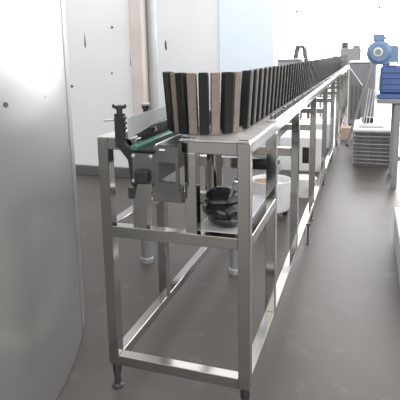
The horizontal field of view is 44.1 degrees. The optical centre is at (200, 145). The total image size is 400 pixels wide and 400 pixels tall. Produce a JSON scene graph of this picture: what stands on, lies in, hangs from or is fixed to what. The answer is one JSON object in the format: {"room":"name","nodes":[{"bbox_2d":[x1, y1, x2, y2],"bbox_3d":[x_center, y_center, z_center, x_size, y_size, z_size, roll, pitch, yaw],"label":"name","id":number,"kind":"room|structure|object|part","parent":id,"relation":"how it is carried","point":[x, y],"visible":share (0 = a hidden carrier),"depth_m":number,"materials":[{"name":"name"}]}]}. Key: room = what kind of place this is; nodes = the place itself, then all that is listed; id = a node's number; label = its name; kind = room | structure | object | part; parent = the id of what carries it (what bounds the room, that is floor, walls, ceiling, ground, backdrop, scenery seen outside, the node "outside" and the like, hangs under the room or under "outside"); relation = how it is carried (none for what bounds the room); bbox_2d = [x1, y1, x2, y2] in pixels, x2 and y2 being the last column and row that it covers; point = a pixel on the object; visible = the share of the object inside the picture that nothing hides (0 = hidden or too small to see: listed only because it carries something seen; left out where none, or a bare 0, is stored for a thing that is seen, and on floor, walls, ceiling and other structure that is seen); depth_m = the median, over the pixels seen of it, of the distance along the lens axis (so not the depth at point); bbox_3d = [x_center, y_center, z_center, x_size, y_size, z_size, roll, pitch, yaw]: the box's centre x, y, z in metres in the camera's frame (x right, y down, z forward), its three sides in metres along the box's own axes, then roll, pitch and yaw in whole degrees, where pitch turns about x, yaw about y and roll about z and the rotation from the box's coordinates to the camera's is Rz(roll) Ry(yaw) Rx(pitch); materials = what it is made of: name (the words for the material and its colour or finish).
{"room":"factory floor","nodes":[
{"label":"factory floor","id":0,"kind":"room"},
{"bbox_2d":[65,0,132,167],"bbox_3d":[-2.393,-1.430,5.360,3.700,3.400,0.172,2,11,18],"label":"wall","id":1,"kind":"structure","parent":0,"point":[98,31],"depth_m":4.93,"materials":[{"name":"white paint"}]},
{"bbox_2d":[75,164,129,177],"bbox_3d":[-2.396,0.208,5.566,3.698,0.105,0.030,2,11,18],"label":"baseboard","id":2,"kind":"structure","parent":1,"relation":"attached to","point":[122,172],"depth_m":5.12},
{"bbox_2d":[128,0,149,114],"bbox_3d":[-0.583,-1.347,4.735,0.137,3.400,0.220,2,11,18],"label":"trim","id":3,"kind":"structure","parent":1,"relation":"attached to","point":[138,38],"depth_m":4.73,"materials":[{"name":"paint"}]},
{"bbox_2d":[146,0,158,109],"bbox_3d":[-0.470,-1.344,4.708,0.090,3.400,0.090,2,11,18],"label":"trim","id":4,"kind":"structure","parent":1,"relation":"attached to","point":[150,4],"depth_m":4.76,"materials":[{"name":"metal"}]},
{"bbox_2d":[156,0,277,107],"bbox_3d":[-1.256,-1.871,7.095,4.730,3.600,0.182,2,11,18],"label":"wall","id":5,"kind":"structure","parent":0,"point":[187,30],"depth_m":6.70,"materials":[{"name":"white paint"}]},
{"bbox_2d":[219,0,274,145],"bbox_3d":[0.597,-1.574,6.408,0.728,3.200,0.035,2,11,18],"label":"door","id":6,"kind":"structure","parent":5,"relation":"in","point":[246,27],"depth_m":6.42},
{"bbox_2d":[56,96,399,399],"bbox_3d":[0.362,0.424,4.687,9.500,0.100,20.900,2,11,18],"label":"floor","id":7,"kind":"structure","parent":0,"point":[334,334],"depth_m":2.47,"materials":[{"name":"concrete"}]},
{"bbox_2d":[0,0,84,399],"bbox_3d":[-2.415,-0.329,1.749,3.766,2.540,3.766,2,11,18],"label":"tank","id":8,"kind":"object","parent":7,"relation":"on","point":[42,308],"visible":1,"depth_m":1.62,"materials":[{"name":"silver metal"}]},
{"bbox_2d":[128,185,237,274],"bbox_3d":[-0.080,0.482,2.852,0.700,0.465,0.076,2,11,18],"label":"stand","id":9,"kind":"object","parent":7,"relation":"on","point":[146,246],"visible":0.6,"depth_m":2.90,"materials":[{"name":"metal"}]},
{"bbox_3d":[-0.323,0.489,2.936,0.071,0.360,0.072,2,11,18],"label":"leg","id":10,"kind":"part","parent":9,"relation":"part of","materials":[{"name":"grey paint"}]},
{"bbox_3d":[0.196,0.511,2.764,0.071,0.360,0.072,2,11,18],"label":"leg","id":11,"kind":"part","parent":9,"relation":"part of","materials":[{"name":"grey paint"}]},
{"bbox_2d":[97,65,348,399],"bbox_3d":[1.419,-0.396,6.095,0.558,0.967,9.500,2,11,18],"label":"table","id":12,"kind":"object","parent":7,"relation":"on","point":[254,212],"visible":0.81,"depth_m":1.80,"materials":[{"name":"metal"}]},
{"bbox_3d":[-0.319,0.389,1.767,0.040,0.850,0.040,2,11,18],"label":"leg","id":13,"kind":"part","parent":12,"relation":"part of","materials":[{"name":"metal"}]},
{"bbox_3d":[-0.264,-0.053,1.805,0.083,0.003,0.299,2,11,18],"label":"corner plate","id":14,"kind":"part","parent":12,"relation":"part of","materials":[{"name":"silver metal"}]},
{"bbox_3d":[-0.256,-0.007,1.671,0.108,0.040,0.040,2,11,18],"label":"rail","id":15,"kind":"part","parent":12,"relation":"part of","materials":[{"name":"metal"}]},
{"bbox_3d":[-0.246,0.255,1.969,0.040,0.040,0.430,2,11,18],"label":"rail","id":16,"kind":"part","parent":12,"relation":"part of","materials":[{"name":"metal"}]},
{"bbox_3d":[-0.237,0.745,2.060,0.040,0.040,0.430,2,11,18],"label":"rail","id":17,"kind":"part","parent":12,"relation":"part of","materials":[{"name":"metal"}]},
{"bbox_2d":[103,102,199,228],"bbox_3d":[-0.126,0.046,1.799,0.268,0.428,0.498,2,11,18],"label":"conveyor","id":18,"kind":"object","parent":12,"relation":"on","point":[159,154],"visible":0.88,"depth_m":1.61,"materials":[{"name":"metal"}]},
{"bbox_3d":[-0.263,-0.118,1.605,0.050,0.031,0.028,2,11,18],"label":"clamp knob","id":19,"kind":"part","parent":18,"relation":"part of","materials":[{"name":"black plastic"}]},
{"bbox_3d":[-0.203,-0.135,1.833,0.028,0.028,0.028,2,11,18],"label":"clamp knob","id":20,"kind":"part","parent":18,"relation":"part of","materials":[{"name":"black plastic"}]},
{"bbox_3d":[-0.107,0.076,1.571,0.084,0.148,0.010,2,11,18],"label":"mounting plate","id":21,"kind":"part","parent":18,"relation":"part of","materials":[{"name":"grey metal"}]},
{"bbox_3d":[-0.170,0.325,2.209,0.040,0.810,0.040,2,11,18],"label":"leg","id":22,"kind":"part","parent":12,"relation":"part of","materials":[{"name":"metal"}]},
{"bbox_3d":[-0.088,0.306,1.673,0.450,0.040,0.040,2,11,18],"label":"rail","id":23,"kind":"part","parent":12,"relation":"part of","materials":[{"name":"metal"}]},
{"bbox_3d":[-0.080,0.797,1.764,0.450,0.040,0.040,2,11,18],"label":"rail","id":24,"kind":"part","parent":12,"relation":"part of","materials":[{"name":"metal"}]},
{"bbox_3d":[-0.052,0.641,2.607,0.040,0.040,0.665,2,11,18],"label":"rail","id":25,"kind":"part","parent":12,"relation":"part of","materials":[{"name":"metal"}]},
{"bbox_3d":[-0.025,0.156,1.624,0.040,0.271,0.040,2,11,18],"label":"post","id":26,"kind":"part","parent":12,"relation":"part of","materials":[{"name":"metal"}]},
{"bbox_3d":[0.053,0.200,2.866,0.040,0.810,0.040,2,11,18],"label":"leg","id":27,"kind":"part","parent":12,"relation":"part of","materials":[{"name":"metal"}]},
{"bbox_3d":[0.033,0.006,1.575,0.184,0.040,0.040,2,11,18],"label":"rail","id":28,"kind":"part","parent":12,"relation":"part of","materials":[{"name":"metal"}]},
{"bbox_2d":[202,179,237,226],"bbox_3d":[0.085,0.186,1.710,0.162,0.171,0.170,2,11,18],"label":"bowls","id":29,"kind":"object","parent":12,"relation":"on","point":[220,202],"visible":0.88,"depth_m":1.66,"materials":[{"name":"black plastic"}]},
{"bbox_3d":[0.107,0.152,1.657,0.047,0.085,0.020,7,13,36],"label":"chrome rod","id":30,"kind":"part","parent":29,"relation":"part of","materials":[{"name":"silver metal"}]},
{"bbox_3d":[0.060,0.223,2.111,0.450,0.040,0.040,2,11,18],"label":"rail","id":31,"kind":"part","parent":12,"relation":"part of","materials":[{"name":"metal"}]},
{"bbox_3d":[0.123,0.254,1.844,0.160,0.009,0.430,2,11,18],"label":"shelf plate","id":32,"kind":"part","parent":12,"relation":"part of","materials":[{"name":"silver metal"}]},
{"bbox_3d":[0.146,0.408,1.613,0.040,0.850,0.040,2,11,18],"label":"leg","id":33,"kind":"part","parent":12,"relation":"part of","materials":[{"name":"metal"}]},
{"bbox_2d":[162,55,347,134],"bbox_3d":[1.421,-0.940,5.870,0.308,0.208,9.142,2,11,18],"label":"conveyor belt","id":34,"kind":"object","parent":12,"relation":"on","point":[260,92],"visible":1,"depth_m":1.68,"materials":[{"name":"plastic"}]},
{"bbox_3d":[1.542,-0.852,5.968,0.230,0.005,9.494,2,11,18],"label":"plate","id":35,"kind":"part","parent":12,"relation":"part of","materials":[{"name":"metal"}]},
{"bbox_3d":[0.227,0.765,1.906,0.040,0.040,0.430,2,11,18],"label":"rail","id":36,"kind":"part","parent":12,"relation":"part of","materials":[{"name":"metal"}]},
{"bbox_3d":[0.218,0.275,1.815,0.040,0.040,0.430,2,11,18],"label":"rail","id":37,"kind":"part","parent":12,"relation":"part of","materials":[{"name":"metal"}]},
{"bbox_3d":[0.295,0.345,2.055,0.040,0.810,0.040,2,11,18],"label":"leg","id":38,"kind":"part","parent":12,"relation":"part of","materials":[{"name":"metal"}]},
{"bbox_3d":[0.413,0.661,2.453,0.040,0.040,0.665,2,11,18],"label":"rail","id":39,"kind":"part","parent":12,"relation":"part of","materials":[{"name":"metal"}]},
{"bbox_3d":[0.518,0.220,2.712,0.040,0.810,0.040,2,11,18],"label":"leg","id":40,"kind":"part","parent":12,"relation":"part of","materials":[{"name":"metal"}]},
{"bbox_3d":[1.640,-0.830,5.963,0.040,0.040,9.450,2,11,18],"label":"rail","id":41,"kind":"part","parent":12,"relation":"part of","materials":[{"name":"metal"}]},
{"bbox_3d":[0.671,0.517,3.213,0.040,0.040,0.885,2,11,18],"label":"rail","id":42,"kind":"part","parent":12,"relation":"part of","materials":[{"name":"metal"}]},
{"bbox_3d":[1.674,-0.707,7.643,0.040,0.810,0.040,2,11,18],"label":"leg","id":43,"kind":"part","parent":12,"relation":"part of","materials":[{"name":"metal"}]},
{"bbox_3d":[0.810,0.057,3.574,0.040,0.810,0.040,2,11,18],"label":"leg","id":44,"kind":"part","parent":12,"relation":"part of","materials":[{"name":"metal"}]},
{"bbox_3d":[0.983,0.342,4.133,0.040,0.040,1.010,2,11,18],"label":"rail","id":45,"kind":"part","parent":12,"relation":"part of","materials":[{"name":"metal"}]},
{"bbox_3d":[1.143,-0.129,4.553,0.040,0.810,0.040,2,11,18],"label":"leg","id":46,"kind":"part","parent":12,"relation":"part of","materials":[{"name":"metal"}]},
{"bbox_3d":[1.315,0.156,5.112,0.040,0.040,1.010,2,11,18],"label":"rail","id":47,"kind":"part","parent":12,"relation":"part of","materials":[{"name":"metal"}]},
{"bbox_3d":[1.475,-0.315,5.531,0.040,0.810,0.040,2,11,18],"label":"leg","id":48,"kind":"part","parent":12,"relation":"part of","materials":[{"name":"metal"}]},
{"bbox_3d":[1.647,-0.029,6.090,0.040,0.040,1.010,2,11,18],"label":"rail","id":49,"kind":"part","parent":12,"relation":"part of","materials":[{"name":"metal"}]},
{"bbox_3d":[1.807,-0.501,6.510,0.040,0.810,0.040,2,11,18],"label":"leg","id":50,"kind":"part","parent":12,"relation":"part of","materials":[{"name":"metal"}]},
{"bbox_3d":[2.139,-0.687,7.489,0.040,0.810,0.040,2,11,18],"label":"leg","id":51,"kind":"part","parent":12,"relation":"part of","materials":[{"name":"metal"}]},
{"bbox_3d":[2.471,-0.873,8.467,0.040,0.810,0.040,2,11,18],"label":"leg","id":52,"kind":"part","parent":12,"relation":"part of","materials":[{"name":"metal"}]},
{"bbox_3d":[2.803,-1.058,9.446,0.040,0.810,0.040,2,11,18],"label":"leg","id":53,"kind":"part","parent":12,"relation":"part of","materials":[{"name":"metal"}]},
{"bbox_2d":[252,174,290,214],"bbox_3d":[0.540,0.394,3.773,0.310,0.285,0.310,2,11,18],"label":"basin","id":54,"kind":"object","parent":7,"relation":"on","point":[258,181],"visible":0.57,"depth_m":3.67,"materials":[{"name":"white plastic"}]},
{"bbox_2d":[278,58,304,122],"bbox_3d":[1.496,-0.936,8.604,0.560,1.120,0.440,2,11,18],"label":"base cabinet","id":55,"kind":"object","parent":7,"relation":"on","point":[280,61],"visible":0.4,"depth_m":8.31,"materials":[{"name":"grey paint"}]},
{"bbox_2d":[278,58,304,60],"bbox_3d":[1.487,-1.472,8.505,0.560,0.030,0.440,2,11,18],"label":"countertop","id":56,"kind":"structure","parent":55,"relation":"on","point":[300,59],"depth_m":8.28,"materials":[{"name":"grey paint"}]},
{"bbox_2d":[280,130,321,176],"bbox_3d":[1.077,0.070,5.162,0.410,0.400,0.536,2,11,18],"label":"base cabinet","id":57,"kind":"object","parent":7,"relation":"on","point":[285,139],"visible":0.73,"depth_m":4.92,"materials":[{"name":"white paint"}]},
{"bbox_2d":[293,45,310,102],"bbox_3d":[1.885,-1.217,9.405,0.669,1.342,0.300,2,11,18],"label":"trestle","id":58,"kind":"object","parent":7,"relation":"on","point":[304,48],"visible":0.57,"depth_m":9.19,"materials":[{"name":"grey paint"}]},
{"bbox_3d":[1.687,-1.185,9.355,0.332,1.303,0.047,1,11,12],"label":"leg","id":59,"kind":"part","parent":58,"relation":"part of","materials":[{"name":"grey paint"}]},
{"bbox_3d":[2.029,-1.170,9.242,0.289,1.302,0.070,2,11,18],"label":"leg","id":60,"kind":"part","parent":58,"relation":"part of","materials":[{"name":"grey paint"}]},
{"bbox_2d":[299,174,316,197],"bbox_3d":[0.898,0.352,4.276,0.208,0.172,0.208,2,11,18],"label":"tub","id":61,"kind":"object","parent":7,"relation":"on","point":[303,178],"visible":0.42,"depth_m":4.19,"materials":[{"name":"white plastic"}]},
{"bbox_3d":[0.897,0.278,4.263,0.208,0.022,0.208,2,11,18],"label":"lid","id":62,"kind":"part","parent":61,"relation":"part of","materials":[{"name":"white plastic"}]},
{"bbox_2d":[300,119,329,151],"bbox_3d":[1.473,-0.132,6.331,0.410,0.360,0.436,2,11,18],"label":"base cabinet","id":63,"kind":"object","parent":7,"relation":"on","point":[302,121],"visible":0.05,"depth_m":6.10,"materials":[{"name":"white paint"}]},
{"bbox_2d":[341,126,352,140],"bbox_3d":[2.080,-0.175,7.021,0.155,0.174,0.250,2,11,18],"label":"cardboard box","id":64,"kind":"object","parent":7,"relation":"on","point":[345,130],"visible":0.81,"depth_m":6.91,"materials":[{"name":"brown cardboard"}]},
{"bbox_2d":[339,42,360,108],"bbox_3d":[3.268,-1.527,10.787,0.420,1.430,0.600,2,11,18],"label":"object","id":65,"kind":"object","parent":7,"relation":"on","point":[354,54],"visible":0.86,"depth_m":10.43,"materials":[{"name":"grey paint"}]},
{"bbox_2d":[346,66,361,125],"bbox_3d":[2.350,-0.694,7.523,0.218,1.005,0.016,0,10,7],"label":"rod","id":66,"kind":"object","parent":7,"relation":"on","point":[349,69],"visible":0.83,"depth_m":7.49,"materials":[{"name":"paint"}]},
{"bbox_2d":[346,63,372,145],"bbox_3d":[2.236,-0.625,6.904,0.042,1.084,1.343,5,12,30],"label":"bar","id":67,"kind":"object","parent":7,"relation":"on","point":[371,64],"visible":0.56,"depth_m":6.84,"materials":[{"name":"metal"}]},
{"bbox_2d":[348,61,375,125],"bbox_3d":[2.557,-0.792,7.839,0.405,1.075,0.625,2,11,18],"label":"machine","id":68,"kind":"object","parent":7,"relation":"on","point":[360,68],"visible":0.64,"depth_m":7.54,"materials":[{"name":"paint"}]},
{"bbox_2d":[353,158,388,167],"bbox_3d":[1.954,0.144,5.668,0.373,0.040,0.750,2,11,18],"label":"board","id":69,"kind":"object","parent":7,"relation":"on","point":[356,162],"visible":0.34,"depth_m":5.33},
{"bbox_2d":[354,156,388,163],"bbox_3d":[1.958,0.104,5.658,0.373,0.040,0.750,2,11,18],"label":"board","id":70,"kind":"object","parent":69,"relation":"on","point":[359,158],"visible":0.34,"depth_m":5.32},
{"bbox_2d":[354,152,388,159],"bbox_3d":[1.957,0.062,5.656,0.373,0.040,0.750,2,11,18],"label":"board","id":71,"kind":"object","parent":70,"relation":"on","point":[386,157],"visible":0.33,"depth_m":5.32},
{"bbox_2d":[353,148,388,155],"bbox_3d":[1.950,0.020,5.654,0.373,0.040,0.750,2,11,18],"label":"board","id":72,"kind":"object","parent":71,"relation":"on","point":[380,153],"visible":0.37,"depth_m":5.31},
{"bbox_2d":[353,146,389,151],"bbox_3d":[1.949,-0.020,5.645,0.373,0.040,0.750,2,11,18],"label":"board","id":73,"kind":"object","parent":72,"relation":"on","point":[377,149],"visible":0.37,"depth_m":5.30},
{"bbox_2d":[353,140,389,147],"bbox_3d":[1.946,-0.060,5.631,0.373,0.040,0.750,2,11,18],"label":"board","id":74,"kind":"object","parent":73,"relation":"on","point":[355,144],"visible":0.39,"depth_m":5.30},
{"bbox_2d":[354,137,389,143],"bbox_3d":[1.956,-0.103,5.635,0.373,0.040,0.750,2,11,18],"label":"board","id":75,"kind":"object","parent":74,"relation":"on","point":[379,141],"visible":0.35,"depth_m":5.29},
{"bbox_2d":[354,132,389,140],"bbox_3d":[1.947,-0.142,5.618,0.373,0.040,0.750,2,11,18],"label":"board","id":76,"kind":"object","parent":75,"relation":"on","point":[369,137],"visible":0.34,"depth_m":5.28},
{"bbox_2d":[355,132,389,136],"bbox_3d":[1.958,-0.185,5.622,0.373,0.040,0.750,2,11,18],"label":"board","id":77,"kind":"object","parent":76,"relation":"on","point":[368,133],"visible":0.36,"depth_m":5.28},
{"bbox_2d":[353,119,390,132],"bbox_3d":[1.956,-0.223,5.624,0.398,0.032,0.815,2,11,18],"label":"sheet","id":78,"kind":"object","parent":77,"relation":"on","point":[387,126],"visible":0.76,"depth_m":5.31,"materials":[{"name":"plastic"}]},
{"bbox_2d":[359,118,383,127],"bbox_3d":[1.957,-0.261,5.657,0.260,0.030,0.640,2,11,18],"label":"sheet","id":79,"kind":"object","parent":78,"relation":"on","point":[377,122],"visible":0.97,"depth_m":5.41,"materials":[{"name":"plastic"}]},
{"bbox_2d":[363,89,368,122],"bbox_3d":[1.795,-0.421,5.354,0.011,0.405,0.262,1,11,9],"label":"rod","id":80,"kind":"object","parent":79,"relation":"on","point":[368,89],"visible":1,"depth_m":5.34,"materials":[{"name":"paint"}]},
{"bbox_2d":[362,117,373,122],"bbox_3d":[1.880,-0.285,5.550,0.120,0.060,0.080,2,11,18],"label":"clamp","id":81,"kind":"object","parent":79,"relation":"on","point":[371,118],"visible":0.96,"depth_m":5.51,"materials":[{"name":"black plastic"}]},
{"bbox_2d":[366,89,371,122],"bbox_3d":[1.820,-0.415,5.347,0.011,0.395,0.262,1,11,10],"label":"rod","id":82,"kind":"object","parent":79,"relation":"on","point":[371,89],"visible":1,"depth_m":5.33,"materials":[{"name":"paint"}]},
{"bbox_2d":[369,89,374,122],"bbox_3d":[1.849,-0.415,5.337,0.011,0.398,0.261,1,11,10],"label":"rod","id":83,"kind":"object","parent":79,"relation":"on","point":[374,89],"visible":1,"depth_m":5.32,"materials":[{"name":"paint"}]},
{"bbox_2d":[376,95,399,187],"bbox_3d":[1.885,-0.053,4.648,0.465,0.800,0.600,2,11,18],"label":"stand","id":84,"kind":"object","parent":7,"relation":"on","point":[394,158],"visible":0.82,"depth_m":4.42,"materials":[{"name":"grey paint"}]},
{"bbox_2d":[366,34,399,98],"bbox_3d":[1.737,-0.731,4.554,0.402,0.572,0.389,2,11,18],"label":"motor","id":85,"kind":"object","parent":84,"relation":"on","point":[379,52],"visible":1,"depth_m":4.41,"materials":[{"name":"blue metal"}]},
{"bbox_3d":[1.908,-0.082,4.897,0.050,0.765,0.050,2,11,18],"label":"leg","id":86,"kind":"part","parent":84,"relation":"part of","materials":[{"name":"grey paint"}]},
{"bbox_3d":[1.750,0.007,4.431,0.050,0.765,0.050,2,11,18],"label":"leg","id":87,"kind":"part","parent":84,"relation":"part of","materials":[{"name":"grey paint"}]},
{"bbox_2d":[393,207,399,283],"bbox_3d":[1.312,0.610,2.689,0.448,0.225,1.021,2,11,18],"label":"crate","id":88,"kind":"object","parent":7,"relation":"on","point":[396,235],"visible":1,"depth_m":2.92,"materials":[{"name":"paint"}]},
{"bbox_3d":[1.310,0.509,2.670,0.448,0.020,1.021,2,11,18],"label":"lid","id":89,"kind":"part","parent":88,"relation":"part of","materials":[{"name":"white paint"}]},
{"bbox_2d":[318,0,379,95],"bbox_3d":[3.767,-3.771,13.625,9.000,4.800,0.200,2,11,18],"label":"wall","id":90,"kind":"structure","parent":0,"point":[336,2],"depth_m":13.61,"materials":[{"name":"white paint"}]},
{"bbox_2d":[278,0,333,60],"bbox_3d":[2.711,-3.784,13.938,2.060,3.650,0.080,2,11,18],"label":"window","id":91,"kind":"structure","parent":90,"relation":"in","point":[310,23],"depth_m":13.94,"materials":[{"name":"white paint"}]},
{"bbox_2d":[338,0,399,75],"bbox_3d":[4.798,-3.695,13.247,2.060,3.650,0.080,2,11,18],"label":"window","id":92,"kind":"structure","parent":90,"relation":"in","point":[359,20],"depth_m":13.41,"materials":[{"name":"white paint"}]}
]}

